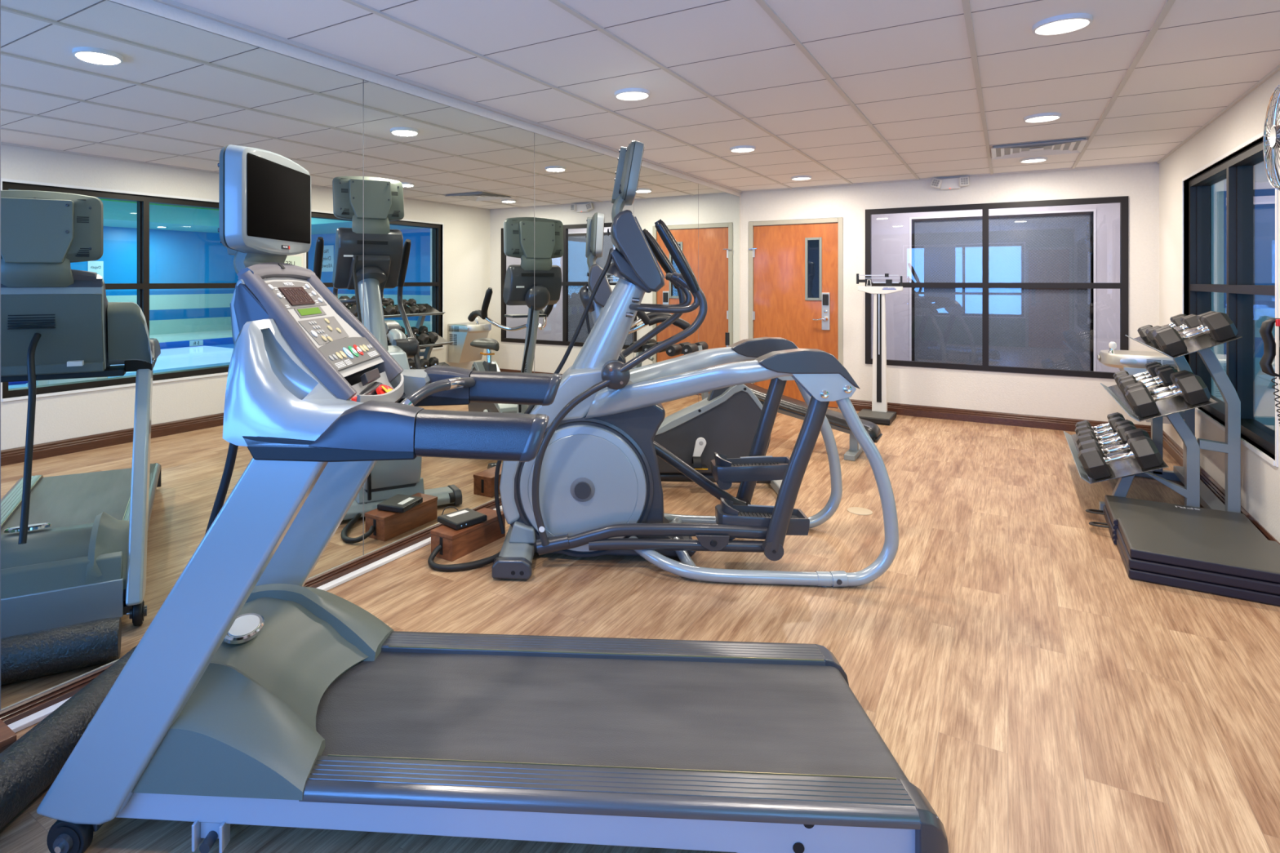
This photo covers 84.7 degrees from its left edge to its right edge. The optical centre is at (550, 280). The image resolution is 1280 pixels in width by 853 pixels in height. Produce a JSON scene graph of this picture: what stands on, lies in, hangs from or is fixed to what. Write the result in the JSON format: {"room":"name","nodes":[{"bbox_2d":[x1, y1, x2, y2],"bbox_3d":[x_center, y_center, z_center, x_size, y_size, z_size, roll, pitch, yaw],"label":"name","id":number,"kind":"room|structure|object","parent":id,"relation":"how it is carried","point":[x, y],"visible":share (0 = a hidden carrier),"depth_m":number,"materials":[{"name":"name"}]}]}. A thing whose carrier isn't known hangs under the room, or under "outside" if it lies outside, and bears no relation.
{"room":"gym","nodes":[
{"label":"gym","id":0,"kind":"room"},
{"bbox_2d":[107,0,741,341],"bbox_3d":[-0.428,0.115,4.217,0.154,2.549,9.380,0,0,33],"label":"wall","id":1,"kind":"structure","parent":0,"point":[153,7],"depth_m":3.35,"materials":[{"name":"paint"}]},
{"bbox_2d":[0,0,0,710],"bbox_3d":[-1.704,0.181,2.148,0.008,2.294,0.006,0,0,33],"label":"trim","id":2,"kind":"structure","parent":1,"relation":"attached to","point":[0,0],"depth_m":2.15,"materials":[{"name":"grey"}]},
{"bbox_2d":[0,0,363,710],"bbox_3d":[-1.305,0.181,2.754,0.006,2.295,1.446,0,0,33],"label":"wall mirror","id":3,"kind":"object","parent":1,"relation":"attached to","point":[118,281],"visible":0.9,"depth_m":2.43,"materials":[{"name":"clear glass"}]},
{"bbox_2d":[0,497,500,711],"bbox_3d":[-0.377,1.331,4.163,0.010,0.007,9.345,0,0,33],"label":"trim","id":4,"kind":"structure","parent":1,"relation":"attached to","point":[110,664],"depth_m":2.40,"materials":[{"name":"silver metal"}]},
{"bbox_2d":[0,497,502,733],"bbox_3d":[-0.361,1.359,4.173,0.030,0.060,9.380,0,0,33],"label":"baseboard","id":5,"kind":"structure","parent":1,"relation":"attached to","point":[20,711],"depth_m":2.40,"materials":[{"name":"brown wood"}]},
{"bbox_2d":[363,80,364,555],"bbox_3d":[-0.907,0.181,3.360,0.008,2.294,0.004,0,0,33],"label":"trim","id":6,"kind":"structure","parent":1,"relation":"attached to","point":[363,80],"depth_m":3.36,"materials":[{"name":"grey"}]},
{"bbox_2d":[364,80,533,555],"bbox_3d":[-0.509,0.181,3.966,0.006,2.295,1.446,0,0,33],"label":"wall mirror","id":7,"kind":"object","parent":1,"relation":"attached to","point":[449,191],"visible":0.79,"depth_m":3.83,"materials":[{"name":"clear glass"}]},
{"bbox_2d":[533,133,534,373],"bbox_3d":[-0.111,0.181,4.572,0.008,2.294,0.004,0,0,33],"label":"trim","id":8,"kind":"structure","parent":1,"relation":"attached to","point":[534,133],"depth_m":4.57,"materials":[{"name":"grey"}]},
{"bbox_2d":[534,133,633,374],"bbox_3d":[0.287,0.181,5.178,0.006,2.295,1.446,0,0,33],"label":"wall mirror","id":9,"kind":"object","parent":1,"relation":"attached to","point":[573,184],"visible":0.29,"depth_m":4.88,"materials":[{"name":"clear glass"}]},
{"bbox_2d":[633,166,698,417],"bbox_3d":[1.083,0.181,6.390,0.006,2.295,1.446,0,0,33],"label":"wall mirror","id":10,"kind":"object","parent":1,"relation":"attached to","point":[673,200],"visible":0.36,"depth_m":6.37,"materials":[{"name":"clear glass"}]},
{"bbox_2d":[698,184,739,401],"bbox_3d":[1.834,0.181,7.533,0.006,2.295,1.281,0,0,33],"label":"wall mirror","id":11,"kind":"object","parent":1,"relation":"attached to","point":[718,211],"visible":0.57,"depth_m":7.48,"materials":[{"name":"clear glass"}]},
{"bbox_2d":[0,407,1279,852],"bbox_3d":[1.171,1.449,3.167,3.720,0.120,9.420,0,0,33],"label":"floor","id":12,"kind":"structure","parent":0,"point":[1040,696],"depth_m":2.72,"materials":[{"name":"wood"}]},
{"bbox_2d":[0,719,17,753],"bbox_3d":[-1.670,1.325,1.791,0.150,0.128,0.446,0,0,35],"label":"cable box","id":13,"kind":"object","parent":12,"relation":"on","point":[7,736],"visible":0.48,"depth_m":1.93,"materials":[{"name":"brown wood"}]},
{"bbox_2d":[0,645,137,830],"bbox_3d":[-1.407,1.313,1.921,0.150,0.150,0.995,0,0,4],"label":"foam roller","id":14,"kind":"object","parent":12,"relation":"on","point":[28,766],"visible":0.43,"depth_m":1.88,"materials":[{"name":"black rubber"}]},
{"bbox_2d":[427,544,500,571],"bbox_3d":[-0.376,1.327,3.401,0.446,0.125,0.176,0,0,-6],"label":"cable sleeve","id":15,"kind":"object","parent":12,"relation":"on","point":[475,564],"visible":0.74,"depth_m":3.34,"materials":[{"name":"black rubber"}]},
{"bbox_2d":[430,507,505,561],"bbox_3d":[-0.427,1.325,3.642,0.150,0.128,0.426,0,0,35],"label":"cable box","id":16,"kind":"object","parent":12,"relation":"on","point":[455,544],"visible":0.8,"depth_m":3.53,"materials":[{"name":"brown wood"}]},
{"bbox_2d":[437,506,487,529],"bbox_3d":[-0.475,1.234,3.637,0.200,0.054,0.210,0,0,-45],"label":"media box","id":17,"kind":"object","parent":16,"relation":"on","point":[462,518],"visible":1,"depth_m":3.59,"materials":[{"name":"black plastic"}]},
{"bbox_2d":[36,144,948,852],"bbox_3d":[-0.141,0.508,1.996,2.143,1.762,0.842,0,0,3],"label":"treadmill","id":18,"kind":"object","parent":12,"relation":"on","point":[253,695],"visible":1,"depth_m":1.75,"materials":[{"name":"grey paint"}]},
{"bbox_2d":[224,144,311,255],"bbox_3d":[-0.812,-0.221,2.039,0.047,0.304,0.468,0,0,3],"label":"television","id":19,"kind":"object","parent":18,"relation":"on","point":[268,193],"depth_m":1.93,"materials":[{"name":"grey paint"}]},
{"bbox_2d":[236,262,315,279],"bbox_3d":[-0.801,-0.019,2.039,0.065,0.066,0.410,0,0,3],"label":"hood","id":20,"kind":"object","parent":18,"relation":"attached to","point":[252,270],"depth_m":1.99,"materials":[{"name":"grey plastic"}]},
{"bbox_2d":[273,286,318,307],"bbox_3d":[-0.738,0.047,2.017,0.050,0.055,0.235,0,0,3],"label":"print","id":21,"kind":"object","parent":18,"relation":"on","point":[291,296],"depth_m":2.01,"materials":[{"name":"white"}]},
{"bbox_2d":[334,351,378,368],"bbox_3d":[-0.561,0.229,2.029,0.011,0.012,0.350,0,0,3],"label":"print","id":22,"kind":"object","parent":18,"relation":"attached to","point":[353,359],"depth_m":2.01,"materials":[{"name":"white"}]},
{"bbox_2d":[350,371,404,402],"bbox_3d":[-0.498,0.338,2.021,0.086,0.093,0.410,0,0,3],"label":"tray","id":23,"kind":"object","parent":18,"relation":"on","point":[377,386],"depth_m":2.01,"materials":[{"name":"grey plastic"}]},
{"bbox_2d":[578,212,782,493],"bbox_3d":[0.871,0.467,4.702,1.359,1.844,0.640,0,0,4],"label":"exercise bike","id":24,"kind":"object","parent":12,"relation":"on","point":[725,422],"visible":0.56,"depth_m":4.60,"materials":[{"name":"grey plastic"}]},
{"bbox_2d":[595,212,604,257],"bbox_3d":[0.333,-0.303,4.740,0.061,0.304,0.468,0,0,4],"label":"television","id":25,"kind":"object","parent":24,"relation":"on","point":[599,217],"depth_m":4.51,"materials":[{"name":"grey plastic"}]},
{"bbox_2d":[491,140,898,587],"bbox_3d":[0.660,0.349,3.568,1.870,2.086,0.852,0,0,4],"label":"elliptical trainer","id":26,"kind":"object","parent":12,"relation":"on","point":[593,486],"visible":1,"depth_m":3.40,"materials":[{"name":"grey plastic"}]},
{"bbox_2d":[624,140,644,205],"bbox_3d":[0.424,-0.543,3.584,0.095,0.301,0.468,0,0,4],"label":"television","id":27,"kind":"object","parent":26,"relation":"on","point":[633,153],"depth_m":3.36,"materials":[{"name":"grey plastic"}]},
{"bbox_2d":[665,332,882,461],"bbox_3d":[1.849,0.924,5.880,1.704,0.930,0.500,0,0,33],"label":"bench","id":28,"kind":"object","parent":12,"relation":"on","point":[790,406],"visible":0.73,"depth_m":5.67,"materials":[{"name":"grey metal"}]},
{"bbox_2d":[847,506,872,515],"bbox_3d":[1.854,1.387,4.178,0.140,0.005,0.140,0,0,33],"label":"floor outlet cover","id":29,"kind":"object","parent":12,"relation":"on","point":[855,510],"visible":1,"depth_m":4.16,"materials":[{"name":"beige plastic"}]},
{"bbox_2d":[856,273,902,425],"bbox_3d":[3.239,0.661,6.912,0.425,1.455,0.490,0,0,33],"label":"scale","id":30,"kind":"object","parent":12,"relation":"on","point":[879,414],"visible":0.99,"depth_m":7.00,"materials":[{"name":"white metal"}]},
{"bbox_2d":[1063,333,1241,513],"bbox_3d":[3.806,0.845,4.499,0.714,1.088,1.500,0,0,33],"label":"dumbbell rack","id":31,"kind":"object","parent":12,"relation":"on","point":[1180,414],"visible":0.57,"depth_m":3.94,"materials":[{"name":"silver metal"}]},
{"bbox_2d":[1075,416,1124,437],"bbox_3d":[3.811,1.046,4.807,0.304,0.216,0.145,0,0,33],"label":"dumbbell","id":32,"kind":"object","parent":31,"relation":"on","point":[1111,421],"visible":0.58,"depth_m":4.79,"materials":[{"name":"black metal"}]},
{"bbox_2d":[1075,412,1124,435],"bbox_3d":[3.919,1.043,4.951,0.297,0.211,0.142,0,0,33],"label":"dumbbell","id":33,"kind":"object","parent":31,"relation":"on","point":[1117,414],"visible":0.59,"depth_m":4.94,"materials":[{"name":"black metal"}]},
{"bbox_2d":[1076,419,1134,448],"bbox_3d":[3.692,1.037,4.610,0.328,0.233,0.157,0,0,33],"label":"dumbbell","id":34,"kind":"object","parent":31,"relation":"on","point":[1108,436],"visible":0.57,"depth_m":4.60,"materials":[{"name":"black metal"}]},
{"bbox_2d":[1075,423,1136,450],"bbox_3d":[3.583,1.039,4.466,0.341,0.242,0.163,0,0,33],"label":"dumbbell","id":35,"kind":"object","parent":31,"relation":"on","point":[1121,430],"visible":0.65,"depth_m":4.44,"materials":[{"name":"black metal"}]},
{"bbox_2d":[1077,428,1151,465],"bbox_3d":[3.442,1.028,4.236,0.372,0.264,0.177,0,0,33],"label":"dumbbell","id":36,"kind":"object","parent":31,"relation":"in","point":[1135,433],"visible":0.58,"depth_m":4.22,"materials":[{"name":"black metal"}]},
{"bbox_2d":[1071,426,1168,484],"bbox_3d":[3.690,1.109,4.576,0.346,0.150,1.500,0,0,33],"label":"shelf","id":37,"kind":"object","parent":31,"relation":"attached to","point":[1126,470],"depth_m":4.09,"materials":[{"name":"silver metal"}]},
{"bbox_2d":[1078,435,1163,479],"bbox_3d":[3.300,1.032,4.042,0.378,0.269,0.180,0,0,33],"label":"dumbbell","id":38,"kind":"object","parent":31,"relation":"in","point":[1143,448],"visible":1,"depth_m":4.02,"materials":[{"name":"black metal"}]},
{"bbox_2d":[1114,364,1161,390],"bbox_3d":[4.010,0.669,4.724,0.285,0.201,0.133,0,0,33],"label":"dumbbell","id":39,"kind":"object","parent":31,"relation":"on","point":[1152,373],"visible":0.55,"depth_m":4.70,"materials":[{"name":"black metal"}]},
{"bbox_2d":[1113,361,1162,377],"bbox_3d":[4.119,0.666,4.868,0.285,0.199,0.130,0,0,33],"label":"dumbbell","id":40,"kind":"object","parent":31,"relation":"on","point":[1143,374],"visible":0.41,"depth_m":4.86,"materials":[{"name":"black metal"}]},
{"bbox_2d":[1117,364,1174,386],"bbox_3d":[3.896,0.659,4.535,0.310,0.221,0.148,0,0,33],"label":"dumbbell","id":41,"kind":"object","parent":31,"relation":"on","point":[1165,366],"visible":0.38,"depth_m":4.52,"materials":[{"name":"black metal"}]},
{"bbox_2d":[1118,367,1177,399],"bbox_3d":[3.788,0.662,4.391,0.316,0.225,0.151,0,0,33],"label":"dumbbell","id":42,"kind":"object","parent":31,"relation":"on","point":[1164,375],"visible":0.58,"depth_m":4.37,"materials":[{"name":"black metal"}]},
{"bbox_2d":[1124,369,1194,396],"bbox_3d":[3.614,0.651,4.111,0.347,0.248,0.166,0,0,33],"label":"dumbbell","id":43,"kind":"object","parent":31,"relation":"on","point":[1167,388],"visible":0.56,"depth_m":4.10,"materials":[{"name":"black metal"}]},
{"bbox_2d":[1138,315,1185,342],"bbox_3d":[4.093,0.325,4.633,0.276,0.182,0.100,0,0,33],"label":"dumbbell","id":44,"kind":"object","parent":31,"relation":"on","point":[1176,322],"visible":0.35,"depth_m":4.65,"materials":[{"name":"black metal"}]},
{"bbox_2d":[1137,314,1186,334],"bbox_3d":[4.179,0.320,4.745,0.276,0.182,0.100,0,0,33],"label":"dumbbell","id":45,"kind":"object","parent":31,"relation":"on","point":[1178,315],"visible":0.28,"depth_m":4.73,"materials":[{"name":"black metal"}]},
{"bbox_2d":[1107,384,1217,422],"bbox_3d":[3.865,0.727,4.460,0.326,0.143,1.500,0,0,33],"label":"shelf","id":46,"kind":"object","parent":31,"relation":"attached to","point":[1171,407],"depth_m":3.99,"materials":[{"name":"silver metal"}]},
{"bbox_2d":[1124,373,1211,417],"bbox_3d":[3.488,0.654,3.942,0.359,0.256,0.171,0,0,33],"label":"dumbbell","id":47,"kind":"object","parent":31,"relation":"on","point":[1193,388],"visible":1,"depth_m":3.92,"materials":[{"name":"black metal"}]},
{"bbox_2d":[1145,314,1195,342],"bbox_3d":[3.965,0.313,4.425,0.280,0.196,0.118,0,0,33],"label":"dumbbell","id":48,"kind":"object","parent":31,"relation":"on","point":[1181,318],"visible":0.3,"depth_m":4.41,"materials":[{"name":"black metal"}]},
{"bbox_2d":[1146,315,1199,346],"bbox_3d":[3.870,0.315,4.302,0.283,0.203,0.127,0,0,33],"label":"dumbbell","id":49,"kind":"object","parent":31,"relation":"on","point":[1191,322],"visible":0.4,"depth_m":4.27,"materials":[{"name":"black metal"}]},
{"bbox_2d":[1152,311,1214,337],"bbox_3d":[3.685,0.298,4.011,0.327,0.241,0.157,0,0,33],"label":"dumbbell","id":50,"kind":"object","parent":31,"relation":"on","point":[1198,317],"visible":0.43,"depth_m":4.00,"materials":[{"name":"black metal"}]},
{"bbox_2d":[1133,333,1241,358],"bbox_3d":[3.965,0.367,4.394,0.276,0.133,1.500,0,0,33],"label":"shelf","id":51,"kind":"object","parent":31,"relation":"attached to","point":[1202,344],"depth_m":3.90,"materials":[{"name":"silver metal"}]},
{"bbox_2d":[1153,311,1237,355],"bbox_3d":[3.579,0.301,3.871,0.339,0.250,0.163,0,0,33],"label":"dumbbell","id":52,"kind":"object","parent":31,"relation":"on","point":[1220,326],"visible":0.98,"depth_m":3.85,"materials":[{"name":"rubber"}]},
{"bbox_2d":[1085,494,1267,540],"bbox_3d":[3.338,1.326,3.760,0.697,0.124,0.522,0,0,34],"label":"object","id":53,"kind":"object","parent":12,"relation":"on","point":[1115,507],"visible":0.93,"depth_m":3.75,"materials":[{"name":"black rubber"}]},
{"bbox_2d":[1112,518,1279,606],"bbox_3d":[3.075,1.317,3.281,0.619,0.142,0.524,0,0,34],"label":"mat","id":54,"kind":"object","parent":12,"relation":"on","point":[1231,566],"visible":1,"depth_m":3.17,"materials":[{"name":"black rubber"}]},
{"bbox_2d":[152,0,1279,192],"bbox_3d":[1.179,-1.093,3.162,4.300,0.154,9.980,0,0,33],"label":"ceiling","id":55,"kind":"structure","parent":0,"point":[833,92],"depth_m":3.35,"materials":[{"name":"white tile"}]},
{"bbox_2d":[614,88,650,100],"bbox_3d":[0.448,-1.022,3.833,0.196,0.020,0.196,0,0,33],"label":"recessed light","id":56,"kind":"object","parent":55,"relation":"in","point":[626,94],"visible":1,"depth_m":3.82,"materials":[{"name":"white plastic"}]},
{"bbox_2d":[617,92,646,98],"bbox_3d":[0.448,-1.022,3.833,0.160,0.005,0.160,0,0,33],"label":"diffuser","id":57,"kind":"object","parent":56,"relation":"attached to","point":[620,95],"depth_m":3.85,"materials":[{"name":"white plastic"}]},
{"bbox_2d":[729,145,755,152],"bbox_3d":[1.497,-1.022,5.430,0.196,0.020,0.196,0,0,33],"label":"recessed light","id":58,"kind":"object","parent":55,"relation":"in","point":[741,148],"visible":1,"depth_m":5.41,"materials":[{"name":"white plastic"}]},
{"bbox_2d":[733,148,753,151],"bbox_3d":[1.497,-1.022,5.430,0.160,0.005,0.160,0,0,33],"label":"diffuser","id":59,"kind":"object","parent":58,"relation":"attached to","point":[734,149],"depth_m":5.45,"materials":[{"name":"white plastic"}]},
{"bbox_2d":[791,175,811,180],"bbox_3d":[2.507,-1.022,6.968,0.196,0.020,0.196,0,0,33],"label":"recessed light","id":60,"kind":"object","parent":55,"relation":"in","point":[798,177],"visible":1,"depth_m":6.93,"materials":[{"name":"white plastic"}]},
{"bbox_2d":[1019,156,1047,162],"bbox_3d":[4.103,-1.022,5.919,0.196,0.020,0.196,0,0,33],"label":"recessed light","id":61,"kind":"object","parent":55,"relation":"in","point":[1034,159],"visible":1,"depth_m":5.89,"materials":[{"name":"white plastic"}]},
{"bbox_2d":[1022,159,1044,161],"bbox_3d":[4.103,-1.022,5.919,0.160,0.005,0.160,0,0,33],"label":"diffuser","id":62,"kind":"object","parent":61,"relation":"attached to","point":[1024,160],"depth_m":5.93,"materials":[{"name":"white plastic"}]},
{"bbox_2d":[991,137,1088,159],"bbox_3d":[3.780,-1.029,5.417,0.590,0.042,0.590,0,0,33],"label":"ceiling vent","id":63,"kind":"object","parent":55,"relation":"in","point":[1077,144],"visible":1,"depth_m":5.41,"materials":[{"name":"white metal"}]},
{"bbox_2d":[1023,112,1061,122],"bbox_3d":[3.093,-1.022,4.381,0.196,0.020,0.196,0,0,33],"label":"recessed light","id":64,"kind":"object","parent":55,"relation":"in","point":[1044,117],"visible":1,"depth_m":4.36,"materials":[{"name":"white plastic"}]},
{"bbox_2d":[1027,115,1057,120],"bbox_3d":[3.093,-1.022,4.381,0.160,0.005,0.160,0,0,33],"label":"diffuser","id":65,"kind":"object","parent":64,"relation":"attached to","point":[1029,117],"depth_m":4.38,"materials":[{"name":"white plastic"}]},
{"bbox_2d":[1031,13,1093,35],"bbox_3d":[2.045,-1.022,2.785,0.196,0.020,0.196,0,0,33],"label":"recessed light","id":66,"kind":"object","parent":55,"relation":"in","point":[1065,23],"visible":1,"depth_m":2.77,"materials":[{"name":"white plastic"}]},
{"bbox_2d":[1037,18,1087,31],"bbox_3d":[2.045,-1.022,2.785,0.160,0.005,0.160,0,0,33],"label":"diffuser","id":67,"kind":"object","parent":66,"relation":"attached to","point":[1046,24],"depth_m":2.78,"materials":[{"name":"white plastic"}]},
{"bbox_2d":[740,163,1159,425],"bbox_3d":[3.871,0.115,7.077,3.940,2.549,0.120,0,0,33],"label":"wall","id":68,"kind":"structure","parent":0,"point":[1033,394],"depth_m":6.78,"materials":[{"name":"paint"}]},
{"bbox_2d":[748,217,843,408],"bbox_3d":[2.724,0.358,7.779,1.020,2.062,0.166,0,0,33],"label":"door","id":69,"kind":"structure","parent":68,"relation":"in","point":[796,266],"depth_m":7.75,"materials":[{"name":"orange wood"}]},
{"bbox_2d":[930,176,968,190],"bbox_3d":[3.952,-0.961,6.895,0.333,0.119,0.094,0,0,33],"label":"emergency light","id":70,"kind":"object","parent":68,"relation":"attached to","point":[945,184],"visible":1,"depth_m":6.88,"materials":[{"name":"white plastic"}]},
{"bbox_2d":[865,195,1128,378],"bbox_3d":[4.237,0.069,6.786,2.155,1.630,0.060,0,0,33],"label":"window","id":71,"kind":"structure","parent":68,"relation":"in","point":[984,285],"depth_m":6.75,"materials":[{"name":"black metal"}]},
{"bbox_2d":[849,399,1151,437],"bbox_3d":[4.206,1.331,6.771,2.564,0.115,0.022,0,0,33],"label":"baseboard","id":72,"kind":"structure","parent":68,"relation":"attached to","point":[927,411],"depth_m":6.75,"materials":[{"name":"brown wood"}]},
{"bbox_2d":[871,202,1119,372],"bbox_3d":[4.444,0.089,8.495,4.500,2.800,0.120,0,0,33],"label":"wall","id":73,"kind":"structure","parent":0,"point":[890,233],"depth_m":8.45,"materials":[{"name":"grey paint"}]},
{"bbox_2d":[909,208,1096,371],"bbox_3d":[5.129,0.149,8.000,1.794,1.824,0.068,0,0,33],"label":"window","id":74,"kind":"structure","parent":73,"relation":"in","point":[1092,212],"depth_m":7.93,"materials":[{"name":"black"}]},
{"bbox_2d":[915,214,1089,370],"bbox_3d":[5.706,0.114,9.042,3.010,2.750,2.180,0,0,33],"label":"window blind","id":75,"kind":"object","parent":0,"point":[1020,220],"depth_m":9.76,"materials":[{"name":"grey fabric"}]},
{"bbox_2d":[1159,70,1279,542],"bbox_3d":[2.818,0.115,2.086,0.220,2.549,9.380,0,0,33],"label":"wall","id":76,"kind":"structure","parent":0,"point":[1260,479],"depth_m":4.68,"materials":[{"name":"paint"}]},
{"bbox_2d":[1097,342,1179,424],"bbox_3d":[4.726,0.802,5.626,0.479,0.604,0.486,0,0,33],"label":"fountain","id":77,"kind":"object","parent":76,"relation":"attached to","point":[1133,362],"visible":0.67,"depth_m":5.48,"materials":[{"name":"silver metal"}]},
{"bbox_2d":[1098,350,1178,370],"bbox_3d":[4.731,0.644,5.627,0.470,0.110,0.480,0,0,33],"label":"basin","id":78,"kind":"object","parent":77,"relation":"in","point":[1126,360],"depth_m":5.49,"materials":[{"name":"silver metal"}]},
{"bbox_2d":[1163,431,1279,544],"bbox_3d":[2.716,1.331,2.152,0.022,0.115,9.380,0,0,33],"label":"baseboard","id":79,"kind":"structure","parent":76,"relation":"attached to","point":[1170,445],"depth_m":4.50,"materials":[{"name":"brown wood"}]},
{"bbox_2d":[1182,128,1278,466],"bbox_3d":[4.202,0.074,4.275,0.155,1.674,2.204,0,0,33],"label":"window","id":80,"kind":"structure","parent":76,"relation":"in","point":[1240,289],"depth_m":4.24,"materials":[{"name":"black"}]},
{"bbox_2d":[1259,318,1279,423],"bbox_3d":[3.358,0.435,3.205,0.104,0.513,0.214,0,0,33],"label":"wall phone","id":81,"kind":"object","parent":76,"relation":"attached to","point":[1266,328],"visible":1,"depth_m":3.25,"materials":[{"name":"black plastic"}]},
{"bbox_2d":[1262,84,1279,190],"bbox_3d":[3.014,-0.612,2.770,0.201,0.539,0.477,0,0,33],"label":"wall fan","id":82,"kind":"object","parent":76,"relation":"attached to","point":[1273,134],"visible":1,"depth_m":2.86,"materials":[{"name":"silver metal"}]},
{"bbox_2d":[1279,227,1279,298],"bbox_3d":[3.442,-0.081,3.243,0.006,0.340,0.280,0,0,33],"label":"notice","id":83,"kind":"object","parent":76,"relation":"attached to","point":[1279,228],"visible":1,"depth_m":3.35,"materials":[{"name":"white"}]},
{"bbox_2d":[1223,159,1274,184],"bbox_3d":[8.813,-1.511,0.193,11.880,0.400,16.000,0,0,33],"label":"ceiling","id":84,"kind":"structure","parent":0,"point":[1260,175],"depth_m":8.62,"materials":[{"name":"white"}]},
{"bbox_2d":[1223,181,1275,386],"bbox_3d":[8.855,-0.161,0.166,11.980,3.300,16.200,0,0,33],"label":"wall","id":85,"kind":"structure","parent":0,"point":[1264,193],"depth_m":9.31,"materials":[{"name":"paint"}]},
{"bbox_2d":[1223,385,1275,430],"bbox_3d":[8.813,1.469,0.193,11.880,0.120,16.000,0,0,33],"label":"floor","id":86,"kind":"structure","parent":0,"point":[1264,402],"depth_m":7.83,"materials":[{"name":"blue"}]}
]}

